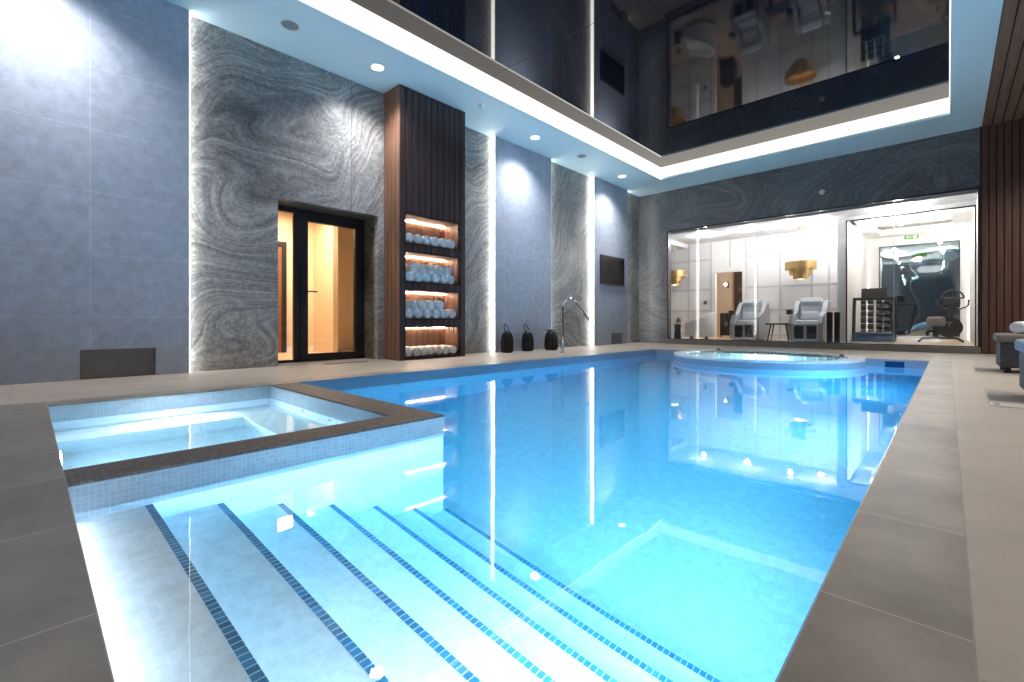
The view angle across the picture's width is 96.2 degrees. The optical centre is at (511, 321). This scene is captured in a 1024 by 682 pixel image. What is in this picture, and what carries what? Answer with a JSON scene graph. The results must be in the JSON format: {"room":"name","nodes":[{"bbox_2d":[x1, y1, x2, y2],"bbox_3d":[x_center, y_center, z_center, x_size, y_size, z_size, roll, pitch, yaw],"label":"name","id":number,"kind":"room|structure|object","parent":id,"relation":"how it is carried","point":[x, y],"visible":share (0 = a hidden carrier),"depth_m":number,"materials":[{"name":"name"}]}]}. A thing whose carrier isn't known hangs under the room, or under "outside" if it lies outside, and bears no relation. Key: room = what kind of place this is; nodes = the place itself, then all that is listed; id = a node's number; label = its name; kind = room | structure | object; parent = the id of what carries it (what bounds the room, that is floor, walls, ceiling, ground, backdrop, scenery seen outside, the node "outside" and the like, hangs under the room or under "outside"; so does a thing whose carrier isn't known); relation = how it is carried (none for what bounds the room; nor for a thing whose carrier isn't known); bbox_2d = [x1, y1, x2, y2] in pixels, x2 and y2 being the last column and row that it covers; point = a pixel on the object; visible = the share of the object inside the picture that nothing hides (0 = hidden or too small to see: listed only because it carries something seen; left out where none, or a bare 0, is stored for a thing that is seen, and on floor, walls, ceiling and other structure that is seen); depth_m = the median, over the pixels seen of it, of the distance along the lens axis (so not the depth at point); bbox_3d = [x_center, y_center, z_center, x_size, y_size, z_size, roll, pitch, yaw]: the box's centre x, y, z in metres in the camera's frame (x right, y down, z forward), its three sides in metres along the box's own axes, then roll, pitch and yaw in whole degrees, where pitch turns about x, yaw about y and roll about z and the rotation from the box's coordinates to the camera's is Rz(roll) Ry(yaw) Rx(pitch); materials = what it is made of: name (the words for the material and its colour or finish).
{"room":"spa","nodes":[
{"label":"spa","id":0,"kind":"room"},
{"bbox_2d":[0,0,189,384],"bbox_3d":[-5.396,-1.540,3.828,0.098,4.280,4.524,0,0,43],"label":"wall panel","id":1,"kind":"object","parent":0,"point":[95,94],"visible":1,"depth_m":4.80,"materials":[{"name":"grey stone"}]},
{"bbox_2d":[278,211,352,349],"bbox_3d":[-3.896,-0.800,8.040,2.480,2.800,4.500,0,0,43],"label":"wall","id":2,"kind":"structure","parent":0,"point":[345,236],"depth_m":9.99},
{"bbox_2d":[278,241,286,352],"bbox_3d":[-4.859,-0.490,8.746,0.090,2.180,1.060,0,0,43],"label":"door","id":3,"kind":"structure","parent":2,"relation":"in","point":[282,246],"depth_m":9.06,"materials":[{"name":"brown"}]},
{"bbox_2d":[278,349,352,359],"bbox_3d":[-3.860,0.602,8.005,2.580,0.001,4.500,0,0,44],"label":"floor","id":4,"kind":"structure","parent":0,"point":[285,355],"depth_m":8.79,"materials":[{"name":"brown wood"}]},
{"bbox_2d":[313,223,337,351],"bbox_3d":[-3.780,-0.800,9.309,0.900,2.800,0.100,0,0,43],"label":"wall","id":5,"kind":"structure","parent":0,"point":[325,237],"depth_m":9.19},
{"bbox_2d":[364,217,373,358],"bbox_3d":[-2.864,-0.595,6.984,0.330,2.390,1.750,0,0,43],"label":"wall","id":6,"kind":"structure","parent":0,"point":[369,223],"depth_m":7.52,"materials":[{"name":"grey stone"}]},
{"bbox_2d":[278,205,363,362],"bbox_3d":[-2.963,-0.545,7.079,0.156,2.290,1.510,0,0,43],"label":"door","id":7,"kind":"structure","parent":6,"relation":"in","point":[300,217],"depth_m":6.93,"materials":[{"name":"black metal"}]},
{"bbox_2d":[278,200,372,219],"bbox_3d":[-2.864,-1.740,6.984,0.330,0.100,1.510,0,0,43],"label":"trim","id":8,"kind":"structure","parent":6,"relation":"attached to","point":[280,202],"depth_m":6.97,"materials":[{"name":"black metal"}]},
{"bbox_2d":[190,16,638,371],"bbox_3d":[-1.637,-1.540,7.950,0.120,4.280,15.680,0,0,43],"label":"wall","id":9,"kind":"structure","parent":0,"point":[268,125],"depth_m":6.28,"materials":[{"name":"stone"}]},
{"bbox_2d":[491,136,550,351],"bbox_3d":[0.242,-1.540,9.769,0.098,4.280,1.801,0,0,43],"label":"wall panel","id":10,"kind":"object","parent":9,"relation":"attached to","point":[520,176],"visible":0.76,"depth_m":9.61,"materials":[{"name":"paint"}]},
{"bbox_2d":[591,177,627,345],"bbox_3d":[2.619,-1.540,12.274,0.098,4.280,1.704,0,0,43],"label":"wall panel","id":11,"kind":"object","parent":9,"relation":"attached to","point":[609,202],"visible":0.89,"depth_m":12.09,"materials":[{"name":"grey stone"}]},
{"bbox_2d":[600,254,623,285],"bbox_3d":[2.680,-1.360,12.228,0.053,0.760,1.150,0,0,43],"label":"wall screen","id":12,"kind":"object","parent":11,"relation":"attached to","point":[611,268],"visible":1,"depth_m":12.13,"materials":[{"name":"black metal"}]},
{"bbox_2d":[0,342,1023,681],"bbox_3d":[1.743,0.610,4.742,10.400,0.020,15.680,0,0,43],"label":"floor","id":13,"kind":"structure","parent":0,"point":[990,439],"depth_m":2.64,"materials":[{"name":"grey tile"}]},
{"bbox_2d":[0,401,114,681],"bbox_3d":[-2.192,0.610,1.253,4.974,0.020,1.400,0,0,43],"label":"pool deck","id":14,"kind":"structure","parent":13,"relation":"on","point":[51,629],"depth_m":1.11,"materials":[{"name":"tile"}]},
{"bbox_2d":[384,84,464,360],"bbox_3d":[-1.440,-1.540,7.737,0.456,4.280,1.338,0,0,43],"label":"tall cabinet","id":15,"kind":"object","parent":13,"relation":"on","point":[424,136],"visible":0.94,"depth_m":7.42,"materials":[{"name":"black wood"}]},
{"bbox_2d":[406,308,412,317],"bbox_3d":[-1.753,-0.142,7.405,0.380,0.167,0.159,0,0,44],"label":"rolled towel","id":16,"kind":"object","parent":15,"relation":"on","point":[409,312],"visible":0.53,"depth_m":7.27,"materials":[{"name":"fabric"}]},
{"bbox_2d":[406,300,417,309],"bbox_3d":[-1.723,-0.278,7.453,0.380,0.159,0.166,0,0,18],"label":"rolled towel","id":17,"kind":"object","parent":16,"relation":"on","point":[412,304],"visible":0.51,"depth_m":7.36,"materials":[{"name":"fabric"}]},
{"bbox_2d":[406,271,413,280],"bbox_3d":[-1.745,-0.728,7.398,0.380,0.161,0.164,0,0,44],"label":"rolled towel","id":18,"kind":"object","parent":15,"relation":"on","point":[409,275],"visible":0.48,"depth_m":7.27,"materials":[{"name":"fabric"}]},
{"bbox_2d":[406,346,420,355],"bbox_3d":[-1.656,0.474,7.489,0.380,0.150,0.144,0,0,41],"label":"rolled towel","id":19,"kind":"object","parent":15,"relation":"on","point":[416,351],"visible":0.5,"depth_m":7.36,"materials":[{"name":"fabric"}]},
{"bbox_2d":[411,234,421,243],"bbox_3d":[-1.638,-1.337,7.528,0.380,0.164,0.162,0,0,43],"label":"rolled towel","id":20,"kind":"object","parent":15,"relation":"on","point":[417,238],"visible":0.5,"depth_m":7.39,"materials":[{"name":"fabric"}]},
{"bbox_2d":[411,308,422,317],"bbox_3d":[-1.636,-0.141,7.527,0.380,0.160,0.166,0,0,44],"label":"rolled towel","id":21,"kind":"object","parent":15,"relation":"on","point":[417,313],"visible":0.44,"depth_m":7.39,"materials":[{"name":"fabric"}]},
{"bbox_2d":[416,300,426,309],"bbox_3d":[-1.571,-0.283,7.584,0.380,0.159,0.166,0,0,43],"label":"rolled towel","id":22,"kind":"object","parent":21,"relation":"on","point":[421,304],"visible":0.44,"depth_m":7.45,"materials":[{"name":"fabric"}]},
{"bbox_2d":[412,272,422,281],"bbox_3d":[-1.637,-0.727,7.530,0.380,0.166,0.159,0,0,41],"label":"rolled towel","id":23,"kind":"object","parent":15,"relation":"on","point":[418,277],"visible":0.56,"depth_m":7.39,"materials":[{"name":"fabric"}]},
{"bbox_2d":[406,262,417,272],"bbox_3d":[-1.685,-0.869,7.458,0.380,0.166,0.159,0,0,44],"label":"rolled towel","id":24,"kind":"object","parent":23,"relation":"on","point":[413,267],"visible":0.5,"depth_m":7.33,"materials":[{"name":"fabric"}]},
{"bbox_2d":[411,346,427,355],"bbox_3d":[-1.558,0.475,7.605,0.380,0.148,0.146,0,0,44],"label":"rolled towel","id":25,"kind":"object","parent":15,"relation":"on","point":[423,350],"visible":0.5,"depth_m":7.49,"materials":[{"name":"fabric"}]},
{"bbox_2d":[420,236,430,244],"bbox_3d":[-1.524,-1.338,7.649,0.380,0.160,0.166,0,0,43],"label":"rolled towel","id":26,"kind":"object","parent":15,"relation":"on","point":[426,240],"visible":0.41,"depth_m":7.52,"materials":[{"name":"fabric"}]},
{"bbox_2d":[420,273,430,281],"bbox_3d":[-1.518,-0.727,7.652,0.159,0.166,0.380,0,0,-44],"label":"rolled towel","id":27,"kind":"object","parent":15,"relation":"on","point":[426,276],"visible":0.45,"depth_m":7.51,"materials":[{"name":"fabric"}]},
{"bbox_2d":[417,263,426,273],"bbox_3d":[-1.569,-0.869,7.583,0.380,0.166,0.160,0,0,44],"label":"rolled towel","id":28,"kind":"object","parent":27,"relation":"on","point":[422,268],"visible":0.52,"depth_m":7.45,"materials":[{"name":"fabric"}]},
{"bbox_2d":[425,264,435,274],"bbox_3d":[-1.449,-0.869,7.702,0.380,0.166,0.158,0,0,42],"label":"rolled towel","id":29,"kind":"object","parent":27,"relation":"on","point":[431,269],"visible":0.53,"depth_m":7.57,"materials":[{"name":"fabric"}]},
{"bbox_2d":[420,309,431,317],"bbox_3d":[-1.509,-0.141,7.644,0.380,0.159,0.166,0,0,42],"label":"rolled towel","id":30,"kind":"object","parent":15,"relation":"on","point":[427,313],"visible":0.57,"depth_m":7.51,"materials":[{"name":"fabric"}]},
{"bbox_2d":[425,300,435,309],"bbox_3d":[-1.454,-0.283,7.708,0.380,0.159,0.166,0,0,42],"label":"rolled towel","id":31,"kind":"object","parent":30,"relation":"on","point":[431,304],"visible":0.55,"depth_m":7.58,"materials":[{"name":"fabric"}]},
{"bbox_2d":[429,273,439,282],"bbox_3d":[-1.389,-0.728,7.764,0.166,0.160,0.380,0,0,-45],"label":"rolled towel","id":32,"kind":"object","parent":15,"relation":"on","point":[435,278],"visible":0.48,"depth_m":7.63,"materials":[{"name":"fabric"}]},
{"bbox_2d":[429,309,439,317],"bbox_3d":[-1.389,-0.141,7.763,0.380,0.164,0.161,0,0,45],"label":"rolled towel","id":33,"kind":"object","parent":15,"relation":"on","point":[435,312],"visible":0.4,"depth_m":7.63,"materials":[{"name":"fabric"}]},
{"bbox_2d":[437,238,446,246],"bbox_3d":[-1.286,-1.338,7.887,0.380,0.162,0.163,0,0,42],"label":"rolled towel","id":34,"kind":"object","parent":15,"relation":"on","point":[442,242],"visible":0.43,"depth_m":7.75,"materials":[{"name":"fabric"}]},
{"bbox_2d":[438,309,447,317],"bbox_3d":[-1.276,-0.141,7.891,0.380,0.161,0.165,0,0,43],"label":"rolled towel","id":35,"kind":"object","parent":15,"relation":"on","point":[443,313],"visible":0.43,"depth_m":7.76,"materials":[{"name":"fabric"}]},
{"bbox_2d":[434,300,443,309],"bbox_3d":[-1.337,-0.283,7.831,0.380,0.159,0.166,0,0,41],"label":"rolled towel","id":36,"kind":"object","parent":35,"relation":"on","point":[439,304],"visible":0.49,"depth_m":7.70,"materials":[{"name":"fabric"}]},
{"bbox_2d":[445,309,455,317],"bbox_3d":[-1.155,-0.141,8.011,0.380,0.159,0.167,0,0,41],"label":"rolled towel","id":37,"kind":"object","parent":15,"relation":"on","point":[451,313],"visible":0.51,"depth_m":7.88,"materials":[{"name":"fabric"}]},
{"bbox_2d":[501,324,513,352],"bbox_3d":[-0.096,0.316,9.052,0.260,0.568,0.260,0,0,43],"label":"lantern","id":38,"kind":"object","parent":13,"relation":"on","point":[507,344],"visible":1,"depth_m":8.97,"materials":[{"name":"black metal"}]},
{"bbox_2d":[521,324,533,350],"bbox_3d":[0.324,0.316,9.494,0.260,0.567,0.260,0,0,43],"label":"lantern","id":39,"kind":"object","parent":13,"relation":"on","point":[527,344],"visible":0.99,"depth_m":9.41,"materials":[{"name":"black metal"}]},
{"bbox_2d":[544,329,557,349],"bbox_3d":[0.844,0.380,9.897,0.304,0.440,0.304,0,0,-3],"label":"lantern","id":40,"kind":"object","parent":13,"relation":"on","point":[551,339],"visible":1,"depth_m":9.80,"materials":[{"name":"black metal"}]},
{"bbox_2d":[560,297,589,352],"bbox_3d":[1.191,0.057,8.754,0.687,1.086,0.110,0,0,43],"label":"spout","id":41,"kind":"object","parent":13,"relation":"on","point":[566,298],"visible":1,"depth_m":8.92,"materials":[{"name":"silver metal"}]},
{"bbox_2d":[989,402,1023,408],"bbox_3d":[3.720,0.596,3.143,0.630,0.008,0.200,0,0,43],"label":"floor plate","id":42,"kind":"object","parent":13,"relation":"on","point":[1010,405],"visible":1,"depth_m":3.27,"materials":[{"name":"silver"}]},
{"bbox_2d":[993,333,1023,372],"bbox_3d":[6.652,0.135,5.005,1.930,0.930,0.680,0,0,43],"label":"daybed","id":43,"kind":"object","parent":13,"relation":"on","point":[1007,356],"visible":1,"depth_m":5.39,"materials":[{"name":"grey wicker"}]},
{"bbox_2d":[993,333,1023,342],"bbox_3d":[6.417,0.190,5.229,1.280,0.100,0.680,0,0,44],"label":"seat cushion","id":44,"kind":"object","parent":43,"relation":"on","point":[999,337],"depth_m":5.38,"materials":[{"name":"beige fabric"}]},
{"bbox_2d":[1009,321,1023,333],"bbox_3d":[6.137,0.066,5.508,0.380,0.144,0.150,0,0,-25],"label":"rolled towel","id":45,"kind":"object","parent":43,"relation":"on","point":[1015,327],"visible":1,"depth_m":5.43,"materials":[{"name":"fabric"}]},
{"bbox_2d":[1014,339,1023,389],"bbox_3d":[4.680,0.135,2.948,1.930,0.930,0.680,0,0,43],"label":"daybed","id":46,"kind":"object","parent":13,"relation":"on","point":[1019,343],"visible":1,"depth_m":3.66,"materials":[{"name":"fabric"}]},
{"bbox_2d":[1014,339,1023,352],"bbox_3d":[4.444,0.190,3.172,1.280,0.100,0.680,0,0,44],"label":"seat cushion","id":47,"kind":"object","parent":46,"relation":"on","point":[1019,343],"depth_m":3.61,"materials":[{"name":"fabric"}]},
{"bbox_2d":[165,0,1003,196],"bbox_3d":[0.965,-3.930,5.550,7.160,0.500,15.780,0,0,43],"label":"ceiling","id":48,"kind":"structure","parent":0,"point":[324,41],"depth_m":7.12,"materials":[{"name":"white paint"}]},
{"bbox_2d":[279,19,300,30],"bbox_3d":[-2.752,-3.678,5.696,0.240,0.005,0.240,0,0,43],"label":"ceiling speaker","id":49,"kind":"object","parent":48,"relation":"attached to","point":[288,24],"visible":1,"depth_m":5.69,"materials":[{"name":"white paint"}]},
{"bbox_2d":[281,20,298,29],"bbox_3d":[-2.752,-3.678,5.696,0.200,0.003,0.200,0,0,44],"label":"grille","id":50,"kind":"object","parent":49,"relation":"attached to","point":[286,24],"depth_m":5.70,"materials":[{"name":"grey metal"}]},
{"bbox_2d":[370,63,384,70],"bbox_3d":[-1.942,-3.677,6.641,0.208,0.006,0.208,0,0,43],"label":"recessed light","id":51,"kind":"object","parent":48,"relation":"in","point":[375,66],"visible":1,"depth_m":6.64,"materials":[{"name":"white paint"}]},
{"bbox_2d":[302,0,950,178],"bbox_3d":[1.242,-3.844,5.211,5.418,0.288,13.270,0,0,43],"label":"light","id":52,"kind":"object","parent":48,"relation":"attached to","point":[347,11],"depth_m":8.38,"materials":[{"name":"white plastic"}]},
{"bbox_2d":[982,0,1023,126],"bbox_3d":[4.516,-3.699,2.042,2.860,0.062,15.580,0,0,43],"label":"boards","id":53,"kind":"object","parent":48,"relation":"attached to","point":[1005,96],"visible":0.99,"depth_m":6.73,"materials":[{"name":"brown wood"}]},
{"bbox_2d":[350,0,948,166],"bbox_3d":[1.242,-4.004,5.211,5.418,0.032,13.270,0,0,43],"label":"ceiling","id":54,"kind":"structure","parent":0,"point":[667,82],"depth_m":6.88,"materials":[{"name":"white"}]},
{"bbox_2d":[671,240,687,250],"bbox_3d":[4.581,-2.435,14.491,1.096,0.130,2.070,0,0,43],"label":"ceiling","id":55,"kind":"structure","parent":0,"point":[678,245],"depth_m":14.50,"materials":[{"name":"white paint"}]},
{"bbox_2d":[671,247,685,284],"bbox_3d":[5.182,-1.768,14.659,0.684,1.203,0.684,0,0,43],"label":"brass pendant","id":56,"kind":"object","parent":55,"relation":"hanging from","point":[677,276],"visible":0.77,"depth_m":14.42,"materials":[{"name":"gold metal"}]},
{"bbox_2d":[717,272,733,335],"bbox_3d":[7.905,-0.905,14.432,4.000,2.790,2.180,0,0,43],"label":"wall","id":57,"kind":"structure","parent":0,"point":[725,296],"depth_m":16.29,"materials":[{"name":"beige paint"}]},
{"bbox_2d":[734,272,741,310],"bbox_3d":[7.923,-0.630,15.856,0.478,2.240,0.050,0,0,43],"label":"door","id":58,"kind":"structure","parent":57,"relation":"in","point":[737,275],"depth_m":15.93,"materials":[{"name":"brown wood"}]},
{"bbox_2d":[671,227,836,337],"bbox_3d":[6.896,-1.005,13.804,5.400,2.990,0.120,0,0,43],"label":"wall","id":59,"kind":"structure","parent":0,"point":[768,265],"depth_m":13.30,"materials":[{"name":"white paint"}]},
{"bbox_2d":[712,267,745,337],"bbox_3d":[6.591,-0.565,13.990,0.983,2.110,0.029,0,0,43],"label":"trim","id":60,"kind":"structure","parent":59,"relation":"attached to","point":[743,270],"depth_m":13.98,"materials":[{"name":"white paint"}]},
{"bbox_2d":[671,334,833,340],"bbox_3d":[6.849,0.420,13.755,5.400,0.140,0.015,0,0,43],"label":"baseboard","id":61,"kind":"structure","parent":59,"relation":"attached to","point":[672,335],"depth_m":13.15,"materials":[{"name":"white paint"}]},
{"bbox_2d":[671,229,836,338],"bbox_3d":[6.848,-0.995,13.753,5.400,2.970,0.020,0,0,43],"label":"trim","id":62,"kind":"structure","parent":59,"relation":"attached to","point":[828,248],"depth_m":13.41,"materials":[{"name":"grey metal"}]},
{"bbox_2d":[639,127,979,342],"bbox_3d":[6.338,-1.540,11.225,7.140,4.280,0.250,0,0,43],"label":"wall","id":63,"kind":"structure","parent":0,"point":[951,161],"depth_m":10.81,"materials":[{"name":"stone"}]},
{"bbox_2d":[665,339,980,353],"bbox_3d":[6.631,0.540,10.830,6.170,0.120,0.420,0,0,43],"label":"trim","id":64,"kind":"structure","parent":63,"relation":"attached to","point":[902,348],"depth_m":10.05,"materials":[{"name":"stone"}]},
{"bbox_2d":[667,187,979,346],"bbox_3d":[6.614,-1.038,10.818,6.162,3.035,0.060,0,0,43],"label":"window","id":65,"kind":"structure","parent":63,"relation":"in","point":[974,188],"depth_m":9.97,"materials":[{"name":"black metal"}]},
{"bbox_2d":[671,336,974,345],"bbox_3d":[8.014,0.540,13.370,7.620,0.100,5.170,0,0,43],"label":"floor","id":66,"kind":"structure","parent":0,"point":[899,341],"depth_m":11.55,"materials":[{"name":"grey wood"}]},
{"bbox_2d":[674,324,680,338],"bbox_3d":[4.846,0.270,13.461,0.340,0.440,0.340,0,0,43],"label":"side table","id":67,"kind":"object","parent":66,"relation":"on","point":[677,327],"visible":0.99,"depth_m":13.38,"materials":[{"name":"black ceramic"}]},
{"bbox_2d":[685,312,715,338],"bbox_3d":[5.432,0.100,13.262,0.830,0.780,0.898,0,0,29],"label":"armchair","id":68,"kind":"object","parent":66,"relation":"on","point":[704,326],"visible":0.98,"depth_m":12.89,"materials":[{"name":"white fabric"}]},
{"bbox_2d":[720,313,732,336],"bbox_3d":[6.995,0.100,14.854,0.400,0.780,0.420,0,0,43],"label":"sideboard","id":69,"kind":"object","parent":66,"relation":"on","point":[725,318],"visible":0.52,"depth_m":14.74,"materials":[{"name":"brown wood"}]},
{"bbox_2d":[729,299,769,340],"bbox_3d":[6.364,-0.060,12.379,0.790,1.101,1.019,0,0,43],"label":"chair","id":70,"kind":"object","parent":66,"relation":"on","point":[748,321],"visible":1,"depth_m":12.20,"materials":[{"name":"white leather"}]},
{"bbox_2d":[742,312,757,319],"bbox_3d":[6.444,-0.140,12.413,0.420,0.256,0.190,0,0,44],"label":"lumbar cushion","id":71,"kind":"object","parent":70,"relation":"on","point":[745,315],"depth_m":12.38,"materials":[{"name":"fabric"}]},
{"bbox_2d":[742,301,761,306],"bbox_3d":[6.527,-0.460,12.500,0.480,0.220,0.180,0,0,44],"label":"pillow","id":72,"kind":"object","parent":70,"relation":"on","point":[745,303],"depth_m":12.43,"materials":[{"name":"fabric"}]},
{"bbox_2d":[765,323,791,340],"bbox_3d":[6.850,0.261,11.766,0.560,0.463,0.400,0,0,43],"label":"table","id":73,"kind":"object","parent":66,"relation":"on","point":[770,324],"visible":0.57,"depth_m":11.73,"materials":[{"name":"black metal"}]},
{"bbox_2d":[786,297,829,341],"bbox_3d":[7.357,-0.060,11.436,0.790,1.101,1.019,0,0,43],"label":"chair","id":74,"kind":"object","parent":66,"relation":"on","point":[807,322],"visible":0.98,"depth_m":11.25,"materials":[{"name":"white leather"}]},
{"bbox_2d":[800,311,819,319],"bbox_3d":[7.438,-0.140,11.470,0.420,0.256,0.190,0,0,44],"label":"lumbar cushion","id":75,"kind":"object","parent":74,"relation":"on","point":[804,315],"depth_m":11.43,"materials":[{"name":"grey leather"}]},
{"bbox_2d":[800,299,822,305],"bbox_3d":[7.521,-0.460,11.557,0.480,0.220,0.180,0,0,44],"label":"pillow","id":76,"kind":"object","parent":74,"relation":"on","point":[804,302],"depth_m":11.48,"materials":[{"name":"grey fabric"}]},
{"bbox_2d":[827,312,832,342],"bbox_3d":[7.466,0.130,10.802,0.120,0.720,0.190,0,0,44],"label":"floor speaker","id":77,"kind":"object","parent":66,"relation":"on","point":[829,314],"visible":0.94,"depth_m":10.74,"materials":[{"name":"black plastic"}]},
{"bbox_2d":[827,314,830,339],"bbox_3d":[7.412,0.110,10.745,0.076,0.600,0.007,0,0,44],"label":"grille","id":78,"kind":"object","parent":77,"relation":"attached to","point":[828,315],"depth_m":10.74,"materials":[{"name":"black"}]},
{"bbox_2d":[833,312,840,342],"bbox_3d":[7.571,0.130,10.703,0.120,0.720,0.190,0,0,44],"label":"floor speaker","id":79,"kind":"object","parent":66,"relation":"on","point":[836,314],"visible":0.98,"depth_m":10.64,"materials":[{"name":"black plastic"}]},
{"bbox_2d":[835,314,838,339],"bbox_3d":[7.517,0.110,10.646,0.076,0.600,0.007,0,0,44],"label":"grille","id":80,"kind":"object","parent":79,"relation":"attached to","point":[836,315],"depth_m":10.64,"materials":[{"name":"black"}]},
{"bbox_2d":[852,288,897,341],"bbox_3d":[9.297,-0.188,11.753,0.870,1.326,1.350,0,0,43],"label":"treadmill","id":81,"kind":"object","parent":66,"relation":"on","point":[867,293],"visible":0.96,"depth_m":11.41,"materials":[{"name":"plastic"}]},
{"bbox_2d":[854,332,892,340],"bbox_3d":[8.988,0.355,11.426,0.760,0.210,0.450,0,0,44],"label":"hood","id":82,"kind":"object","parent":81,"relation":"attached to","point":[866,336],"depth_m":11.25,"materials":[{"name":"blue plastic"}]},
{"bbox_2d":[862,300,887,331],"bbox_3d":[10.081,-0.060,12.767,0.560,1.100,0.500,0,0,43],"label":"dumbbell rack","id":83,"kind":"object","parent":66,"relation":"on","point":[873,300],"visible":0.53,"depth_m":12.77,"materials":[{"name":"silver metal"}]},
{"bbox_2d":[876,304,889,310],"bbox_3d":[10.212,-0.400,12.643,0.290,0.172,0.172,0,0,43],"label":"dumbbell","id":84,"kind":"object","parent":83,"relation":"on","point":[878,307],"visible":1,"depth_m":12.62,"materials":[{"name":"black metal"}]},
{"bbox_2d":[876,317,889,322],"bbox_3d":[10.212,-0.050,12.643,0.290,0.172,0.172,0,0,43],"label":"dumbbell","id":85,"kind":"object","parent":83,"relation":"on","point":[878,319],"visible":1,"depth_m":12.61,"materials":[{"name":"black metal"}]},
{"bbox_2d":[876,311,889,316],"bbox_3d":[10.212,-0.225,12.643,0.290,0.172,0.172,0,0,43],"label":"dumbbell","id":86,"kind":"object","parent":83,"relation":"on","point":[878,313],"visible":1,"depth_m":12.61,"materials":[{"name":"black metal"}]},
{"bbox_2d":[876,324,889,329],"bbox_3d":[10.212,0.125,12.643,0.290,0.172,0.172,0,0,43],"label":"dumbbell","id":87,"kind":"object","parent":83,"relation":"on","point":[878,326],"visible":1,"depth_m":12.61,"materials":[{"name":"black metal"}]},
{"bbox_2d":[918,290,969,342],"bbox_3d":[10.417,-0.143,11.173,0.992,1.269,0.668,0,0,30],"label":"exercise bike","id":88,"kind":"object","parent":66,"relation":"on","point":[950,327],"visible":1,"depth_m":11.06,"materials":[{"name":"black metal"}]},
{"bbox_2d":[671,190,977,244],"bbox_3d":[6.947,-2.550,12.246,7.620,0.100,2.070,0,0,43],"label":"ceiling","id":89,"kind":"structure","parent":0,"point":[810,221],"depth_m":11.55,"materials":[{"name":"white paint"}]},
{"bbox_2d":[785,227,816,279],"bbox_3d":[7.591,-1.805,12.096,0.720,1.390,0.720,0,0,43],"label":"brass pendant","id":90,"kind":"object","parent":89,"relation":"hanging from","point":[800,270],"visible":1,"depth_m":11.90,"materials":[{"name":"gold metal"}]},
{"bbox_2d":[847,196,977,345],"bbox_3d":[9.946,-1.155,11.468,2.400,3.290,5.070,0,0,43],"label":"wall","id":91,"kind":"structure","parent":0,"point":[857,244],"depth_m":12.53,"materials":[{"name":"white paint"}]},
{"bbox_2d":[837,201,975,342],"bbox_3d":[8.742,-1.155,10.316,2.360,3.290,0.100,0,0,43],"label":"trim","id":92,"kind":"structure","parent":91,"relation":"attached to","point":[841,222],"depth_m":11.01,"materials":[{"name":"white paint"}]},
{"bbox_2d":[846,205,975,345],"bbox_3d":[8.800,-0.965,10.261,2.200,2.910,0.040,0,0,43],"label":"window","id":93,"kind":"structure","parent":91,"relation":"in","point":[970,205],"depth_m":10.40,"materials":[{"name":"black metal"}]},
{"bbox_2d":[879,240,959,336],"bbox_3d":[11.647,-0.912,13.197,1.739,2.665,0.020,0,0,43],"label":"mirror","id":94,"kind":"object","parent":91,"relation":"attached to","point":[923,272],"visible":0.79,"depth_m":13.17,"materials":[{"name":"grey mirror"}]},
{"bbox_2d":[851,207,974,339],"bbox_3d":[10.228,-1.170,11.766,2.200,3.320,4.050,0,0,43],"label":"ceiling","id":95,"kind":"structure","parent":0,"point":[961,218],"depth_m":12.47,"materials":[{"name":"white paint"}]},
{"bbox_2d":[980,118,1023,353],"bbox_3d":[9.885,-1.540,7.705,2.866,4.286,0.093,0,0,43],"label":"boards","id":96,"kind":"object","parent":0,"point":[1001,144],"visible":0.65,"depth_m":8.48,"materials":[{"name":"brown wood"}]},
{"bbox_3d":[1.532,2.295,5.178,4.854,0.150,9.780,0,0,44],"label":"floor","id":97,"kind":"structure","parent":0,"visible":0},
{"bbox_2d":[48,382,443,514],"bbox_3d":[-1.889,1.410,3.141,2.336,1.620,1.756,0,0,43],"label":"hot tub","id":98,"kind":"object","parent":97,"relation":"on","point":[373,423],"visible":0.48,"depth_m":2.37,"materials":[{"name":"tile"}]},
{"bbox_2d":[52,397,349,469],"bbox_3d":[-2.062,1.097,3.129,2.140,0.765,1.540,0,0,43],"label":"water","id":99,"kind":"object","parent":98,"relation":"on","point":[86,441],"visible":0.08,"depth_m":3.12,"materials":[{"name":"liquid"}]},
{"bbox_2d":[74,355,924,681],"bbox_3d":[1.532,1.500,5.178,4.534,1.560,9.460,0,0,43],"label":"pool water","id":100,"kind":"object","parent":97,"relation":"in","point":[649,518],"visible":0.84,"depth_m":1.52,"materials":[{"name":"blue liquid"}]},
{"bbox_2d":[674,350,865,369],"bbox_3d":[4.541,1.408,8.374,3.010,1.624,3.010,0,0,43],"label":"tub","id":101,"kind":"object","parent":97,"relation":"on","point":[853,362],"visible":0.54,"depth_m":7.14,"materials":[{"name":"tile"}]},
{"bbox_2d":[687,351,847,360],"bbox_3d":[4.541,0.966,8.374,2.620,0.708,2.620,0,0,43],"label":"water","id":102,"kind":"object","parent":101,"relation":"in","point":[754,355],"visible":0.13,"depth_m":8.40,"materials":[{"name":"blue liquid"}]},
{"bbox_3d":[1.532,1.420,5.178,4.854,1.600,9.780,0,0,44],"label":"wall","id":103,"kind":"structure","parent":0,"visible":0},
{"bbox_2d":[47,348,975,681],"bbox_3d":[1.614,0.610,5.265,4.974,0.020,9.660,0,0,43],"label":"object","id":104,"kind":"structure","parent":103,"relation":"on","point":[893,605],"depth_m":1.10,"materials":[{"name":"stone"}]},
{"bbox_2d":[299,349,929,681],"bbox_3d":[1.532,0.695,5.178,4.494,0.190,9.420,0,0,43],"label":"trim","id":105,"kind":"structure","parent":103,"relation":"attached to","point":[383,379],"depth_m":5.96,"materials":[{"name":"tile"}]},
{"bbox_2d":[883,360,905,367],"bbox_3d":[6.099,0.693,7.327,0.280,0.145,0.010,0,0,43],"label":"skimmer","id":106,"kind":"object","parent":103,"relation":"attached to","point":[902,364],"visible":0.64,"depth_m":7.32,"materials":[{"name":"blue"}]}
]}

